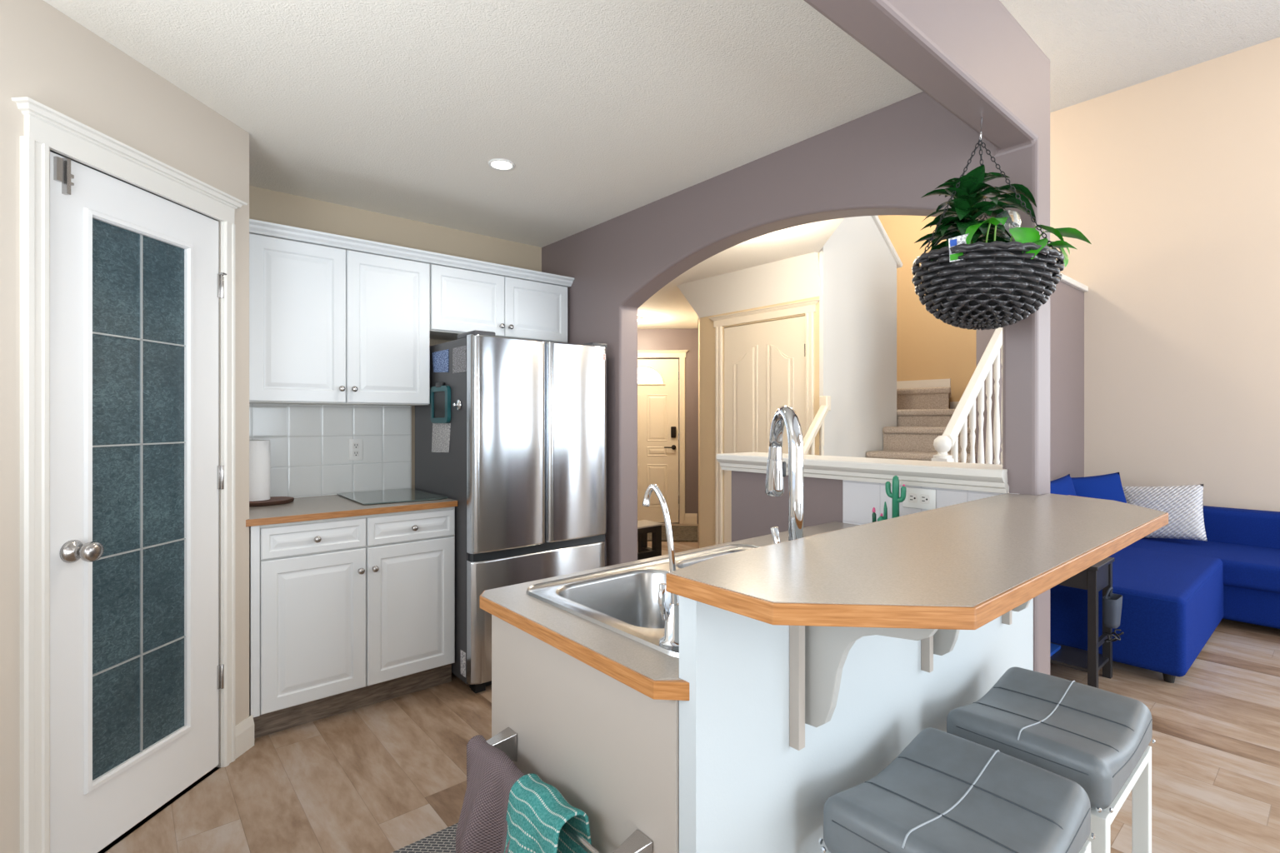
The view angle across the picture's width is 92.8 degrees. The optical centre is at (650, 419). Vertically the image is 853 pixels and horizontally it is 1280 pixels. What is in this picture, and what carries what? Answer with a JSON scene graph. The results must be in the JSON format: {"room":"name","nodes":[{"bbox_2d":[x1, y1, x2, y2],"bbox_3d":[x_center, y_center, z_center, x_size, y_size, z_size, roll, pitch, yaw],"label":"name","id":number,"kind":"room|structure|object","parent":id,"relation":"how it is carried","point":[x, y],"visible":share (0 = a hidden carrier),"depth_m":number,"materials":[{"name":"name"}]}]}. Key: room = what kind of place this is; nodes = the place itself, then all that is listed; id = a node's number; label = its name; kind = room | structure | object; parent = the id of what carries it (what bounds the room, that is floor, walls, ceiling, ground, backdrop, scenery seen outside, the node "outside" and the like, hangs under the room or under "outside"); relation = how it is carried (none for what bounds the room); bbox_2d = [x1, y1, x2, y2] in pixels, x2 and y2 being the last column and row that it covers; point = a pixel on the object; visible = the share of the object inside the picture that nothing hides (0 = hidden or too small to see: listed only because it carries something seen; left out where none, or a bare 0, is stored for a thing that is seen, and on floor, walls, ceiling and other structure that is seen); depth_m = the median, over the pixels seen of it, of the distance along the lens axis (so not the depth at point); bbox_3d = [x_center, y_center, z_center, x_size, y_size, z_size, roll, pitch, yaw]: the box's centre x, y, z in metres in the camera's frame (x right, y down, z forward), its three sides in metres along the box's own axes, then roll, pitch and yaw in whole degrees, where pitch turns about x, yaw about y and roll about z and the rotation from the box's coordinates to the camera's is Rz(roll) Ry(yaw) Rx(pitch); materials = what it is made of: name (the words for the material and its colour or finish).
{"room":"kitchen","nodes":[
{"label":"kitchen","id":0,"kind":"room"},
{"bbox_2d":[0,0,249,852],"bbox_3d":[-1.710,0.080,1.523,0.100,2.440,1.816,0,0,4],"label":"wall","id":1,"kind":"structure","parent":0,"point":[47,57],"depth_m":1.72,"materials":[{"name":"beige paint"}]},
{"bbox_2d":[11,96,247,852],"bbox_3d":[-1.655,0.233,1.971,0.146,2.135,0.780,0,0,4],"label":"trim","id":2,"kind":"structure","parent":1,"relation":"attached to","point":[47,129],"depth_m":1.65,"materials":[{"name":"white wood"}]},
{"bbox_2d":[50,151,226,852],"bbox_3d":[-1.612,0.274,1.985,0.115,2.028,0.626,0,0,4],"label":"door","id":3,"kind":"structure","parent":1,"relation":"in","point":[137,677],"depth_m":1.92,"materials":[{"name":"white paint"}]},
{"bbox_2d":[235,715,254,759],"bbox_3d":[-1.592,1.240,2.385,0.014,0.120,0.100,0,0,4],"label":"baseboard","id":4,"kind":"structure","parent":1,"relation":"attached to","point":[244,731],"depth_m":2.38,"materials":[{"name":"white"}]},
{"bbox_2d":[249,185,541,489],"bbox_3d":[-1.893,0.080,3.097,3.000,2.440,0.120,0,0,-41],"label":"wall","id":5,"kind":"structure","parent":0,"point":[265,205],"depth_m":3.40,"materials":[{"name":"beige paint"}]},
{"bbox_2d":[249,404,411,498],"bbox_3d":[-1.688,0.147,3.189,0.861,0.495,0.010,0,0,-41],"label":"backsplash","id":6,"kind":"structure","parent":5,"relation":"attached to","point":[310,443],"depth_m":3.20,"materials":[{"name":"white tile"}]},
{"bbox_2d":[249,233,429,405],"bbox_3d":[-1.572,-0.450,3.040,0.834,0.744,0.377,0,0,-41],"label":"upper cabinet","id":7,"kind":"object","parent":5,"relation":"attached to","point":[328,326],"visible":0.96,"depth_m":2.90,"materials":[{"name":"white wood"}]},
{"bbox_2d":[349,439,362,460],"bbox_3d":[-1.580,0.161,3.271,0.070,0.115,0.008,0,0,-41],"label":"power outlet","id":8,"kind":"object","parent":5,"relation":"attached to","point":[355,445],"visible":1,"depth_m":3.27,"materials":[{"name":"white plastic"}]},
{"bbox_2d":[352,442,359,449],"bbox_3d":[-1.578,0.140,3.269,0.032,0.032,0.002,0,0,-41],"label":"socket","id":9,"kind":"object","parent":8,"relation":"attached to","point":[355,445],"depth_m":3.27,"materials":[{"name":"white plastic"}]},
{"bbox_2d":[352,450,359,456],"bbox_3d":[-1.578,0.181,3.269,0.032,0.032,0.002,0,0,-41],"label":"socket","id":10,"kind":"object","parent":8,"relation":"attached to","point":[355,453],"depth_m":3.27,"materials":[{"name":"white plastic"}]},
{"bbox_2d":[430,264,567,343],"bbox_3d":[-0.929,-0.646,3.598,0.859,0.352,0.377,0,0,-41],"label":"upper cabinet","id":11,"kind":"object","parent":5,"relation":"attached to","point":[462,301],"visible":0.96,"depth_m":3.44,"materials":[{"name":"white wood"}]},
{"bbox_2d":[249,219,574,287],"bbox_3d":[-1.132,-0.847,3.201,1.710,0.047,0.060,0,0,-41],"label":"crown molding","id":12,"kind":"structure","parent":11,"relation":"attached to","point":[256,227],"depth_m":3.07,"materials":[{"name":"white wood"}]},
{"bbox_2d":[43,0,922,329],"bbox_3d":[-0.314,-1.143,3.773,4.138,0.006,7.842,0,0,19],"label":"ceiling","id":13,"kind":"structure","parent":0,"point":[603,111],"depth_m":2.13,"materials":[{"name":"white paint"}]},
{"bbox_2d":[487,158,514,170],"bbox_3d":[-0.664,-1.136,2.718,0.120,0.006,0.120,0,0,-41],"label":"recessed light","id":14,"kind":"object","parent":13,"relation":"in","point":[500,164],"visible":1,"depth_m":2.71,"materials":[{"name":"white plastic"}]},
{"bbox_2d":[637,328,698,524],"bbox_3d":[-0.242,0.080,7.723,1.860,2.440,0.100,0,0,4],"label":"wall","id":15,"kind":"structure","parent":0,"point":[687,338],"depth_m":7.62,"materials":[{"name":"grey paint"}]},
{"bbox_2d":[637,359,679,522],"bbox_3d":[-0.092,0.264,7.662,0.904,2.048,0.101,0,0,5],"label":"door","id":16,"kind":"structure","parent":15,"relation":"in","point":[657,379],"depth_m":7.65,"materials":[{"name":"beige paint"}]},
{"bbox_2d":[637,350,688,524],"bbox_3d":[-0.097,0.217,7.640,1.140,2.166,0.046,0,0,4],"label":"trim","id":17,"kind":"structure","parent":15,"relation":"attached to","point":[681,354],"depth_m":7.61,"materials":[{"name":"beige paint"}]},
{"bbox_2d":[685,513,697,524],"bbox_3d":[0.502,1.235,7.613,0.160,0.130,0.014,0,0,4],"label":"baseboard","id":18,"kind":"structure","parent":15,"relation":"attached to","point":[690,518],"depth_m":7.61,"materials":[{"name":"beige paint"}]},
{"bbox_2d":[100,510,1279,852],"bbox_3d":[0.789,1.330,3.134,7.300,0.060,10.300,0,0,-41],"label":"floor","id":19,"kind":"structure","parent":0,"point":[388,776],"depth_m":2.25,"materials":[{"name":"wood"}]},
{"bbox_2d":[249,506,454,739],"bbox_3d":[-1.467,0.862,2.935,0.850,0.876,0.660,0,0,-41],"label":"base cabinet","id":20,"kind":"object","parent":19,"relation":"on","point":[347,614],"visible":0.98,"depth_m":2.67,"materials":[{"name":"white wood"}]},
{"bbox_2d":[245,495,457,526],"bbox_3d":[-1.483,0.409,2.933,0.877,0.028,0.645,0,0,-41],"label":"countertop","id":21,"kind":"structure","parent":20,"relation":"on","point":[319,507],"depth_m":2.72,"materials":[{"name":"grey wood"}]},
{"bbox_2d":[249,496,294,507],"bbox_3d":[-1.830,0.385,2.867,0.272,0.017,0.221,0,0,-41],"label":"board","id":22,"kind":"object","parent":21,"relation":"on","point":[272,501],"visible":0.49,"depth_m":2.83,"materials":[{"name":"brown wood"}]},
{"bbox_2d":[249,440,270,501],"bbox_3d":[-1.845,0.235,2.850,0.117,0.278,0.117,0,0,-41],"label":"paper towel roll","id":23,"kind":"object","parent":22,"relation":"on","point":[259,450],"visible":0.77,"depth_m":2.81,"materials":[{"name":"white paper"}]},
{"bbox_2d":[336,488,447,504],"bbox_3d":[-1.325,0.390,3.110,0.390,0.005,0.545,0,0,-41],"label":"glass cutting board","id":24,"kind":"object","parent":21,"relation":"on","point":[408,494],"visible":1,"depth_m":3.09,"materials":[{"name":"grey"}]},
{"bbox_2d":[391,823,458,852],"bbox_3d":[-0.300,1.295,1.911,1.050,0.010,0.480,0,0,-41],"label":"kitchen mat","id":25,"kind":"object","parent":19,"relation":"on","point":[443,841],"visible":0.02,"depth_m":1.85,"materials":[{"name":"grey fabric"}]},
{"bbox_2d":[415,330,607,693],"bbox_3d":[-0.776,0.439,3.397,0.794,1.722,0.770,0,0,-41],"label":"refrigerator","id":26,"kind":"object","parent":19,"relation":"on","point":[524,467],"visible":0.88,"depth_m":3.04,"materials":[{"name":"silver metal"}]},
{"bbox_2d":[432,349,448,372],"bbox_3d":[-1.086,-0.297,3.149,0.002,0.115,0.210,0,0,-41],"label":"printed card","id":27,"kind":"object","parent":26,"relation":"attached to","point":[440,359],"visible":1,"depth_m":3.13,"materials":[{"name":"blue paper"}]},
{"bbox_2d":[430,382,450,423],"bbox_3d":[-1.077,-0.087,3.123,0.022,0.209,0.220,0,0,-41],"label":"board","id":28,"kind":"object","parent":26,"relation":"attached to","point":[441,393],"visible":1,"depth_m":3.11,"materials":[{"name":"teal plastic"}]},
{"bbox_2d":[431,423,450,452],"bbox_3d":[-1.079,0.095,3.140,0.003,0.154,0.242,0,0,-41],"label":"list","id":29,"kind":"object","parent":26,"relation":"attached to","point":[441,432],"visible":0.88,"depth_m":3.13,"materials":[{"name":"white paper"}]},
{"bbox_2d":[453,400,461,410],"bbox_3d":[-0.942,-0.072,2.960,0.031,0.053,0.054,0,0,-41],"label":"magnet","id":30,"kind":"object","parent":26,"relation":"attached to","point":[458,403],"visible":1,"depth_m":2.95,"materials":[{"name":"silver metal"}]},
{"bbox_2d":[452,345,466,373],"bbox_3d":[-0.930,-0.292,2.969,0.002,0.125,0.155,0,0,-41],"label":"notice sheet","id":31,"kind":"object","parent":26,"relation":"attached to","point":[459,354],"visible":1,"depth_m":2.96,"materials":[{"name":"white paper"}]},
{"bbox_2d":[491,615,679,852],"bbox_3d":[0.385,0.862,1.639,1.450,0.877,0.613,0,0,-41],"label":"kitchen island","id":32,"kind":"object","parent":19,"relation":"on","point":[611,749],"visible":0.16,"depth_m":1.10,"materials":[{"name":"beige"}]},
{"bbox_2d":[486,727,652,852],"bbox_3d":[-0.182,0.701,1.126,0.077,0.061,0.480,0,0,-41],"label":"towel rail","id":33,"kind":"object","parent":32,"relation":"attached to","point":[506,741],"visible":0.62,"depth_m":1.00,"materials":[{"name":"silver metal"}]},
{"bbox_2d":[455,735,524,852],"bbox_3d":[-0.315,0.858,1.194,0.104,0.380,0.267,0,0,-41],"label":"dish towel","id":34,"kind":"object","parent":33,"relation":"hanging from","point":[482,827],"visible":0.78,"depth_m":1.19,"materials":[{"name":"fabric"}]},
{"bbox_2d":[504,773,591,852],"bbox_3d":[-0.198,0.839,1.071,0.108,0.359,0.227,0,0,-41],"label":"dish towel","id":35,"kind":"object","parent":33,"relation":"hanging from","point":[537,812],"visible":0.97,"depth_m":1.06,"materials":[{"name":"teal fabric"}]},
{"bbox_2d":[479,521,859,700],"bbox_3d":[0.372,0.409,1.629,1.483,0.028,0.668,0,0,-41],"label":"island countertop","id":36,"kind":"structure","parent":32,"relation":"on","point":[653,673],"depth_m":1.13,"materials":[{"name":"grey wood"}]},
{"bbox_2d":[525,544,759,658],"bbox_3d":[0.173,0.481,1.454,0.783,0.187,0.566,0,0,-41],"label":"sink","id":37,"kind":"object","parent":36,"relation":"in","point":[622,601],"visible":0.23,"depth_m":1.53,"materials":[{"name":"silver metal"}]},
{"bbox_2d":[642,484,679,649],"bbox_3d":[0.029,0.253,1.078,0.052,0.277,0.090,0,0,-41],"label":"filter faucet","id":38,"kind":"object","parent":36,"relation":"on","point":[670,641],"visible":0.86,"depth_m":1.06,"materials":[{"name":"silver metal"}]},
{"bbox_2d":[765,405,803,544],"bbox_3d":[0.302,0.179,1.355,0.084,0.424,0.234,0,0,7],"label":"kitchen faucet","id":39,"kind":"object","parent":36,"relation":"on","point":[785,415],"visible":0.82,"depth_m":1.27,"materials":[{"name":"silver metal"}]},
{"bbox_2d":[872,507,876,522],"bbox_3d":[0.768,0.347,2.091,0.036,0.094,0.036,0,0,-41],"label":"cactus figurine","id":40,"kind":"object","parent":36,"relation":"on","point":[874,515],"visible":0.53,"depth_m":2.09,"materials":[{"name":"green ceramic"}]},
{"bbox_2d":[877,501,887,521],"bbox_3d":[0.790,0.336,2.065,0.038,0.117,0.038,0,0,4],"label":"cactus figurine","id":41,"kind":"object","parent":36,"relation":"on","point":[881,517],"visible":0.48,"depth_m":2.06,"materials":[{"name":"green ceramic"}]},
{"bbox_2d":[885,475,906,518],"bbox_3d":[0.818,0.290,2.033,0.063,0.208,0.063,0,0,-7],"label":"cactus figurine","id":42,"kind":"object","parent":36,"relation":"on","point":[896,500],"visible":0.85,"depth_m":2.02,"materials":[{"name":"green ceramic"}]},
{"bbox_2d":[637,520,664,559],"bbox_3d":[-0.283,1.147,5.679,0.845,0.305,0.290,0,0,-41],"label":"bench","id":43,"kind":"object","parent":19,"relation":"on","point":[644,527],"visible":0.45,"depth_m":5.81,"materials":[{"name":"grey wood"}]},
{"bbox_2d":[647,525,697,542],"bbox_3d":[0.136,1.294,6.971,0.800,0.011,0.920,0,0,4],"label":"door mat","id":44,"kind":"object","parent":19,"relation":"on","point":[680,533],"visible":0.57,"depth_m":6.85,"materials":[{"name":"brown fabric"}]},
{"bbox_2d":[865,386,976,463],"bbox_3d":[1.888,0.520,4.710,3.135,1.560,1.960,0,0,-41],"label":"staircase","id":45,"kind":"structure","parent":19,"relation":"on","point":[923,414],"depth_m":4.59,"materials":[{"name":"beige carpet"}]},
{"bbox_2d":[803,395,830,455],"bbox_3d":[1.044,0.390,3.985,0.400,1.100,0.063,0,0,-41],"label":"stair railing","id":46,"kind":"object","parent":45,"relation":"on","point":[817,423],"visible":0.28,"depth_m":4.03,"materials":[{"name":"beige paint"}]},
{"bbox_2d":[931,327,1002,464],"bbox_3d":[1.859,0.304,3.466,0.990,1.993,0.089,0,0,-41],"label":"stair railing","id":47,"kind":"object","parent":45,"relation":"on","point":[957,423],"visible":0.51,"depth_m":3.48,"materials":[{"name":"white wood"}]},
{"bbox_2d":[818,727,1094,852],"bbox_3d":[0.521,0.961,1.035,0.397,0.678,0.303,0,0,-41],"label":"bar stool","id":48,"kind":"object","parent":19,"relation":"on","point":[945,792],"visible":1,"depth_m":1.01,"materials":[{"name":"grey leather"}]},
{"bbox_2d":[946,666,1155,852],"bbox_3d":[0.878,0.961,1.341,0.397,0.678,0.303,0,0,-41],"label":"bar stool","id":49,"kind":"object","parent":19,"relation":"on","point":[1098,740],"visible":0.86,"depth_m":1.29,"materials":[{"name":"grey leather"}]},
{"bbox_2d":[1050,557,1114,688],"bbox_3d":[2.053,0.999,3.181,0.310,0.603,0.535,0,0,-41],"label":"side table","id":50,"kind":"object","parent":19,"relation":"on","point":[1098,577],"visible":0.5,"depth_m":2.96,"materials":[{"name":"black wood"}]},
{"bbox_2d":[1050,643,1060,656],"bbox_3d":[2.010,1.186,3.200,0.170,0.016,0.200,0,0,-41],"label":"book","id":51,"kind":"object","parent":50,"relation":"on","point":[1054,648],"visible":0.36,"depth_m":3.15,"materials":[{"name":"blue paper"}]},
{"bbox_2d":[1050,642,1109,672],"bbox_3d":[2.051,1.204,3.183,0.280,0.017,0.510,0,0,-41],"label":"shelf","id":52,"kind":"object","parent":50,"relation":"attached to","point":[1067,657],"depth_m":3.04,"materials":[{"name":"black wood"}]},
{"bbox_2d":[1102,587,1122,628],"bbox_3d":[2.247,0.908,2.965,0.140,0.187,0.059,0,0,-41],"label":"pouch","id":53,"kind":"object","parent":50,"relation":"hanging from","point":[1112,602],"visible":1,"depth_m":2.93,"materials":[{"name":"grey fabric"}]},
{"bbox_2d":[1104,629,1124,642],"bbox_3d":[2.260,1.055,2.968,0.211,0.032,0.047,0,0,-41],"label":"extension cord","id":54,"kind":"object","parent":50,"relation":"on","point":[1117,636],"visible":1,"depth_m":2.96,"materials":[{"name":"black plastic"}]},
{"bbox_2d":[1050,505,1279,683],"bbox_3d":[3.727,0.968,3.292,2.215,0.665,2.790,0,0,-41],"label":"sectional sofa","id":55,"kind":"object","parent":19,"relation":"on","point":[1176,593],"visible":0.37,"depth_m":3.45,"materials":[{"name":"blue fabric"}]},
{"bbox_2d":[1050,474,1076,495],"bbox_3d":[2.879,0.640,4.282,0.500,0.498,0.141,0,0,-34],"label":"sofa cushion","id":56,"kind":"object","parent":55,"relation":"on","point":[1062,486],"visible":0.2,"depth_m":4.27,"materials":[{"name":"blue fabric"}]},
{"bbox_2d":[1070,472,1126,503],"bbox_3d":[3.307,0.635,4.506,0.474,0.490,0.172,0,0,-5],"label":"sofa cushion","id":57,"kind":"object","parent":55,"relation":"on","point":[1107,487],"visible":0.43,"depth_m":4.49,"materials":[{"name":"blue fabric"}]},
{"bbox_2d":[1122,484,1207,540],"bbox_3d":[3.705,0.670,4.432,0.182,0.437,0.541,0,0,-36],"label":"throw pillow","id":58,"kind":"object","parent":55,"relation":"on","point":[1183,504],"visible":0.66,"depth_m":4.32,"materials":[{"name":"white fabric"}]},
{"bbox_2d":[698,319,699,548],"bbox_3d":[0.545,0.080,6.326,0.080,2.440,2.600,0,0,4],"label":"wall","id":59,"kind":"structure","parent":0,"point":[698,319],"depth_m":5.93,"materials":[{"name":"beige paint"}]},
{"bbox_2d":[676,252,822,320],"bbox_3d":[0.721,-0.990,4.704,0.145,0.300,1.438,0,0,-41],"label":"wall","id":60,"kind":"structure","parent":0,"point":[798,277],"depth_m":4.54,"materials":[{"name":"white paint"}]},
{"bbox_2d":[700,253,819,548],"bbox_3d":[0.817,0.080,4.628,0.100,2.440,1.139,0,0,-41],"label":"wall","id":61,"kind":"structure","parent":0,"point":[707,329],"depth_m":4.93,"materials":[{"name":"beige paint"}]},
{"bbox_2d":[708,299,819,544],"bbox_3d":[0.810,0.241,4.525,0.046,2.118,1.005,0,0,-41],"label":"trim","id":62,"kind":"structure","parent":61,"relation":"attached to","point":[807,307],"depth_m":4.66,"materials":[{"name":"beige paint"}]},
{"bbox_2d":[724,315,804,543],"bbox_3d":[0.822,0.281,4.528,0.104,2.013,0.767,0,0,-41],"label":"door","id":63,"kind":"structure","parent":61,"relation":"in","point":[764,362],"depth_m":4.57,"materials":[{"name":"beige paint"}]},
{"bbox_2d":[541,0,1049,674],"bbox_3d":[-0.895,0.076,2.050,3.135,2.448,3.011,0,0,-41],"label":"wall","id":64,"kind":"structure","parent":0,"point":[970,61],"depth_m":2.24,"materials":[{"name":"grey paint"}]},
{"bbox_2d":[716,452,1009,493],"bbox_3d":[0.787,0.192,2.404,0.260,0.074,1.189,0,0,-41],"label":"trim","id":65,"kind":"structure","parent":64,"relation":"on","point":[959,476],"depth_m":2.19,"materials":[{"name":"white wood"}]},
{"bbox_2d":[902,487,935,509],"bbox_3d":[0.930,0.273,2.113,0.008,0.070,0.117,0,0,-41],"label":"power outlet","id":66,"kind":"object","parent":64,"relation":"attached to","point":[919,498],"visible":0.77,"depth_m":2.11,"materials":[{"name":"white plastic"}]},
{"bbox_2d":[908,493,917,503],"bbox_3d":[0.914,0.273,2.127,0.002,0.032,0.032,0,0,-41],"label":"socket","id":67,"kind":"object","parent":66,"relation":"attached to","point":[912,497],"depth_m":2.13,"materials":[{"name":"white plastic"}]},
{"bbox_2d":[920,494,929,504],"bbox_3d":[0.942,0.273,2.095,0.002,0.032,0.032,0,0,-41],"label":"socket","id":68,"kind":"object","parent":66,"relation":"attached to","point":[924,498],"depth_m":2.09,"materials":[{"name":"white plastic"}]},
{"bbox_2d":[842,480,1017,524],"bbox_3d":[0.940,0.312,2.114,0.009,0.166,0.607,0,0,-41],"label":"wall tiles","id":69,"kind":"structure","parent":64,"relation":"attached to","point":[859,498],"depth_m":2.24,"materials":[{"name":"white tile"}]},
{"bbox_2d":[911,116,1064,329],"bbox_3d":[0.932,-0.552,1.705,0.373,0.597,0.373,0,0,-3],"label":"hanging basket","id":70,"kind":"object","parent":64,"relation":"hanging from","point":[995,285],"visible":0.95,"depth_m":1.59,"materials":[{"name":"black wicker"}]},
{"bbox_2d":[948,233,969,262],"bbox_3d":[0.807,-0.450,1.592,0.053,0.073,0.002,0,0,12],"label":"plant tag","id":71,"kind":"object","parent":70,"relation":"in","point":[958,240],"visible":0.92,"depth_m":1.59,"materials":[{"name":"white plastic"}]},
{"bbox_2d":[911,244,1064,329],"bbox_3d":[0.926,-0.345,1.705,0.376,0.180,0.376,5,0,-41],"label":"woven bowl","id":72,"kind":"object","parent":70,"relation":"on","point":[994,286],"depth_m":1.59,"materials":[{"name":"black wicker"}]},
{"bbox_3d":[0.931,-0.401,1.705,0.280,0.036,0.279,0,0,-41],"label":"potting soil","id":73,"kind":"object","parent":70,"relation":"in","visible":0},
{"bbox_2d":[914,164,1036,280],"bbox_3d":[0.910,-0.516,1.722,0.292,0.351,0.290,0,0,-41],"label":"potted plant","id":74,"kind":"object","parent":73,"relation":"on","point":[967,206],"visible":0.58,"depth_m":1.70,"materials":[{"name":"green plant"}]},
{"bbox_2d":[995,210,1021,239],"bbox_3d":[1.008,-0.500,1.725,0.072,0.185,0.071,0,0,-41],"label":"globe","id":75,"kind":"object","parent":73,"relation":"in","point":[1013,220],"visible":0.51,"depth_m":1.70,"materials":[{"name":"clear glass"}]},
{"bbox_2d":[965,216,1091,267],"bbox_3d":[1.020,-0.461,1.632,0.377,0.122,0.205,0,0,-41],"label":"potted plant","id":76,"kind":"object","parent":73,"relation":"on","point":[1023,235],"visible":0.6,"depth_m":1.60,"materials":[{"name":"green plant"}]},
{"bbox_2d":[679,595,1033,852],"bbox_3d":[0.605,0.779,1.397,1.455,1.041,0.037,0,0,-41],"label":"wall","id":77,"kind":"structure","parent":0,"point":[743,788],"depth_m":1.04,"materials":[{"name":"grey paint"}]},
{"bbox_2d":[789,625,938,750],"bbox_3d":[0.339,0.412,0.983,0.054,0.306,0.238,0,0,-41],"label":"bracket","id":78,"kind":"object","parent":77,"relation":"attached to","point":[817,655],"visible":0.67,"depth_m":1.04,"materials":[{"name":"grey wood"}]},
{"bbox_2d":[665,493,1168,629],"bbox_3d":[0.728,0.244,1.302,1.572,0.028,0.413,0,0,-41],"label":"countertop","id":79,"kind":"structure","parent":77,"relation":"on","point":[965,566],"depth_m":0.97,"materials":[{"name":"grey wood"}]},
{"bbox_2d":[920,629,959,673],"bbox_3d":[0.709,0.412,1.304,0.054,0.306,0.238,0,0,-41],"label":"bracket","id":80,"kind":"object","parent":77,"relation":"attached to","point":[943,642],"visible":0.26,"depth_m":1.37,"materials":[{"name":"grey wood"}]},
{"bbox_2d":[1001,600,1030,624],"bbox_3d":[1.073,0.412,1.620,0.053,0.306,0.238,0,0,-41],"label":"bracket","id":81,"kind":"object","parent":77,"relation":"attached to","point":[1007,617],"visible":0.13,"depth_m":1.68,"materials":[{"name":"grey"}]},
{"bbox_2d":[819,215,896,457],"bbox_3d":[1.548,-0.350,4.487,1.020,3.300,0.030,0,0,-41],"label":"wall","id":82,"kind":"structure","parent":0,"point":[857,303],"depth_m":4.42,"materials":[{"name":"white paint"}]},
{"bbox_2d":[871,215,902,268],"bbox_3d":[1.530,-1.626,4.528,1.102,0.842,0.165,0,0,-41],"label":"trim","id":83,"kind":"structure","parent":82,"relation":"on","point":[899,264],"depth_m":4.68,"materials":[{"name":"white wood"}]},
{"bbox_2d":[677,36,1279,511],"bbox_3d":[3.433,-0.685,5.428,0.100,3.970,10.300,0,0,-41],"label":"wall","id":84,"kind":"structure","parent":0,"point":[1172,180],"depth_m":4.68,"materials":[{"name":"beige paint"}]},
{"bbox_2d":[896,379,950,389],"bbox_3d":[2.679,-0.330,6.210,0.015,0.140,0.730,0,0,-41],"label":"trim","id":85,"kind":"structure","parent":84,"relation":"attached to","point":[935,382],"depth_m":6.12,"materials":[{"name":"white wood"}]},
{"bbox_2d":[950,401,976,409],"bbox_3d":[3.236,-0.128,5.567,0.015,0.095,0.970,0,0,-41],"label":"trim","id":86,"kind":"structure","parent":84,"relation":"attached to","point":[953,405],"depth_m":5.90,"materials":[{"name":"white wood"}]},
{"bbox_2d":[976,280,1084,481],"bbox_3d":[2.873,0.115,4.532,1.920,2.370,0.120,0,0,-41],"label":"wall","id":87,"kind":"structure","parent":0,"point":[1067,302],"depth_m":4.75,"materials":[{"name":"grey paint"}]},
{"bbox_2d":[1060,272,1088,292],"bbox_3d":[2.862,-1.093,4.522,1.950,0.045,0.180,0,0,-41],"label":"trim","id":88,"kind":"structure","parent":87,"relation":"on","point":[1065,279],"depth_m":4.85,"materials":[{"name":"white wood"}]},
{"bbox_2d":[999,0,1279,112],"bbox_3d":[0.789,-2.710,3.134,7.300,0.080,10.300,0,0,-41],"label":"ceiling","id":89,"kind":"structure","parent":0,"point":[1093,48],"depth_m":4.24,"materials":[{"name":"white paint"}]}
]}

